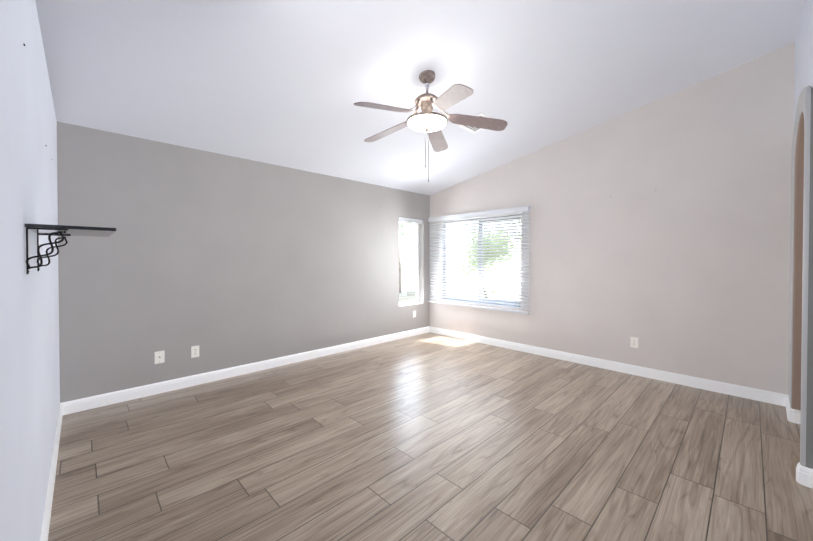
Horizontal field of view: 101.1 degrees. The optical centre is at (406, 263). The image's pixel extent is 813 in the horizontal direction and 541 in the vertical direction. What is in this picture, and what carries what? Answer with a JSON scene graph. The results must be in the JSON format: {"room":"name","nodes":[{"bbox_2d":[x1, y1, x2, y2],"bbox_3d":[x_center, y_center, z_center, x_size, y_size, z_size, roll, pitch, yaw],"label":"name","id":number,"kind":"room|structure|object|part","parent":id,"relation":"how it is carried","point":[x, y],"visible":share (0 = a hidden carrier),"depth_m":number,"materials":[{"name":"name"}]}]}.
{"room":"empty bedroom","nodes":[
{"label":"empty bedroom","id":0,"kind":"room"},
{"bbox_2d":[0,0,59,540],"bbox_3d":[-0.905,-0.428,0.230,0.700,3.450,6.400,-1,1,-44],"label":"wall","id":1,"kind":"structure","parent":0,"point":[29,365],"depth_m":1.14,"materials":[{"name":"white paint"}]},
{"bbox_2d":[24,223,115,273],"bbox_3d":[-1.350,-0.051,1.361,0.231,0.170,0.465,-1,1,-44],"label":"shelf","id":2,"kind":"object","parent":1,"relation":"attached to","point":[62,231],"visible":1,"depth_m":1.23,"materials":[{"name":"black metal"}]},
{"bbox_2d":[40,326,812,540],"bbox_3d":[0.853,1.223,2.029,4.902,0.106,6.300,-1,1,-44],"label":"baseboard","id":3,"kind":"structure","parent":1,"relation":"attached to","point":[804,476],"depth_m":3.45,"materials":[{"name":"white wood"}]},
{"bbox_2d":[57,121,429,402],"bbox_3d":[-1.485,-0.474,4.242,5.462,3.450,0.160,-1,1,-44],"label":"wall","id":4,"kind":"structure","parent":0,"point":[222,261],"depth_m":3.54,"materials":[{"name":"grey paint"}]},
{"bbox_2d":[155,351,164,363],"bbox_3d":[-2.398,0.912,3.251,0.078,0.116,0.010,-1,1,-44],"label":"outlet","id":5,"kind":"object","parent":4,"relation":"attached to","point":[159,356],"visible":1,"depth_m":3.25,"materials":[{"name":"white plastic"}]},
{"bbox_2d":[191,345,198,357],"bbox_3d":[-2.183,0.913,3.461,0.072,0.116,0.009,-1,1,-44],"label":"outlet","id":6,"kind":"object","parent":4,"relation":"attached to","point":[194,351],"visible":1,"depth_m":3.45,"materials":[{"name":"white plastic"}]},
{"bbox_2d":[399,217,422,305],"bbox_3d":[0.036,-0.032,5.718,0.585,1.470,0.141,-1,1,-44],"label":"window","id":7,"kind":"structure","parent":4,"relation":"in","point":[409,302],"depth_m":5.83,"materials":[{"name":"white plastic"}]},
{"bbox_3d":[0.062,-0.727,5.683,0.575,0.071,0.048,-1,1,-44],"label":"blind narrow rail","id":8,"kind":"part","parent":7,"relation":"part of","materials":[{"name":"white plastic"}]},
{"bbox_2d":[35,0,804,195],"bbox_3d":[0.780,-1.782,1.896,5.462,1.296,6.660,-1,1,-44],"label":"ceiling","id":9,"kind":"structure","parent":0,"point":[287,83],"depth_m":2.64,"materials":[{"name":"paint"}]},
{"bbox_2d":[354,70,507,181],"bbox_3d":[0.133,-1.117,2.756,1.252,0.891,1.266,-1,1,-44],"label":"fan","id":10,"kind":"object","parent":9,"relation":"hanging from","point":[429,122],"visible":1,"depth_m":2.72,"materials":[{"name":"brown wood"}]},
{"bbox_3d":[-0.135,-1.220,2.544,0.574,0.197,0.177,-1,1,-44],"label":"blade","id":11,"kind":"part","parent":10,"relation":"part of","materials":[{"name":"brown wood"}]},
{"bbox_3d":[-0.149,-1.225,2.965,0.202,0.197,0.572,-1,1,-44],"label":"blade","id":12,"kind":"part","parent":10,"relation":"part of","materials":[{"name":"brown wood"}]},
{"bbox_3d":[0.169,-1.441,2.760,0.048,0.098,0.048,-1,1,-44],"label":"rod","id":13,"kind":"part","parent":10,"relation":"part of","materials":[{"name":"silver metal"}]},
{"bbox_3d":[0.169,-0.879,2.766,0.027,0.414,0.028,-1,1,-44],"label":"chain","id":14,"kind":"part","parent":10,"relation":"part of","materials":[{"name":"silver metal"}]},
{"bbox_3d":[0.169,-1.141,2.763,0.320,0.058,0.320,-1,1,-44],"label":"lamp shade","id":15,"kind":"part","parent":10,"relation":"part of","materials":[{"name":"white glass"}]},
{"bbox_3d":[0.270,-1.227,3.135,0.526,0.197,0.332,-1,1,-44],"label":"blade","id":16,"kind":"part","parent":10,"relation":"part of","materials":[{"name":"brown wood"}]},
{"bbox_3d":[0.283,-1.218,2.395,0.299,0.197,0.540,-1,1,-44],"label":"blade","id":17,"kind":"part","parent":10,"relation":"part of","materials":[{"name":"brown wood"}]},
{"bbox_3d":[0.556,-1.223,2.769,0.456,0.197,0.431,-1,1,-44],"label":"blade","id":18,"kind":"part","parent":10,"relation":"part of","materials":[{"name":"brown wood"}]},
{"bbox_2d":[458,112,490,133],"bbox_3d":[0.772,-1.517,3.635,0.300,0.059,0.297,-1,1,-44],"label":"ceiling vent","id":19,"kind":"object","parent":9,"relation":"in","point":[474,130],"visible":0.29,"depth_m":3.70,"materials":[{"name":"white"}]},
{"bbox_2d":[48,332,812,540],"bbox_3d":[0.780,1.303,1.904,5.222,0.050,6.420,-1,1,-44],"label":"floor","id":20,"kind":"structure","parent":0,"point":[429,436],"depth_m":2.20,"materials":[{"name":"laminate"}]},
{"bbox_2d":[430,42,794,394],"bbox_3d":[2.702,-0.469,3.739,0.160,3.450,6.400,-1,1,-44],"label":"wall","id":21,"kind":"structure","parent":0,"point":[683,268],"depth_m":3.56,"materials":[{"name":"grey paint"}]},
{"bbox_2d":[443,214,520,306],"bbox_3d":[1.150,-0.050,5.331,0.141,1.375,1.500,-1,1,-44],"label":"window","id":22,"kind":"structure","parent":21,"relation":"in","point":[479,267],"depth_m":5.34,"materials":[{"name":"grey plastic"}]},
{"bbox_2d":[428,206,530,313],"bbox_3d":[1.048,-0.053,5.271,0.074,1.487,1.847,-1,1,-44],"label":"window blinds","id":23,"kind":"object","parent":22,"relation":"attached to","point":[501,212],"visible":0.96,"depth_m":5.15,"materials":[{"name":"grey plastic"}]},
{"bbox_2d":[630,337,637,347],"bbox_3d":[2.567,0.892,3.772,0.009,0.116,0.072,-1,1,-44],"label":"outlet","id":24,"kind":"object","parent":21,"relation":"attached to","point":[633,342],"visible":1,"depth_m":3.77,"materials":[{"name":"white plastic"}]},
{"bbox_2d":[788,0,812,468],"bbox_3d":[1.580,-0.438,1.090,5.462,3.450,0.212,-1,1,-44],"label":"wall","id":25,"kind":"structure","parent":0,"point":[800,387],"depth_m":2.33,"materials":[{"name":"grey paint"}]},
{"label":"outside","id":26,"kind":"structure","parent":0,"visible":0},
{"bbox_2d":[399,222,415,255],"bbox_3d":[-2.096,-3.143,14.383,4.307,5.817,5.957,-1,1,-44],"label":"tree","id":27,"kind":"object","parent":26,"point":[401,230],"depth_m":14.03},
{"bbox_2d":[399,265,520,301],"bbox_3d":[0.295,1.153,21.226,90.000,0.100,90.000,-1,1,-44],"label":"ground","id":28,"kind":"structure","parent":26,"point":[411,290],"depth_m":18.07,"materials":[{"name":"white"}]},
{"bbox_2d":[399,248,400,292],"bbox_3d":[-1.878,-1.917,14.306,1.592,6.217,3.559,-1,1,-44],"label":"trunk","id":29,"kind":"object","parent":28,"relation":"on","point":[399,273],"depth_m":13.54,"materials":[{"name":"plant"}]},
{"bbox_2d":[460,225,520,298],"bbox_3d":[2.204,-0.016,8.918,1.579,2.051,1.547,-1,1,-44],"label":"tree","id":30,"kind":"object","parent":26,"point":[490,256],"depth_m":8.68,"materials":[{"name":"green plant"}]}
]}

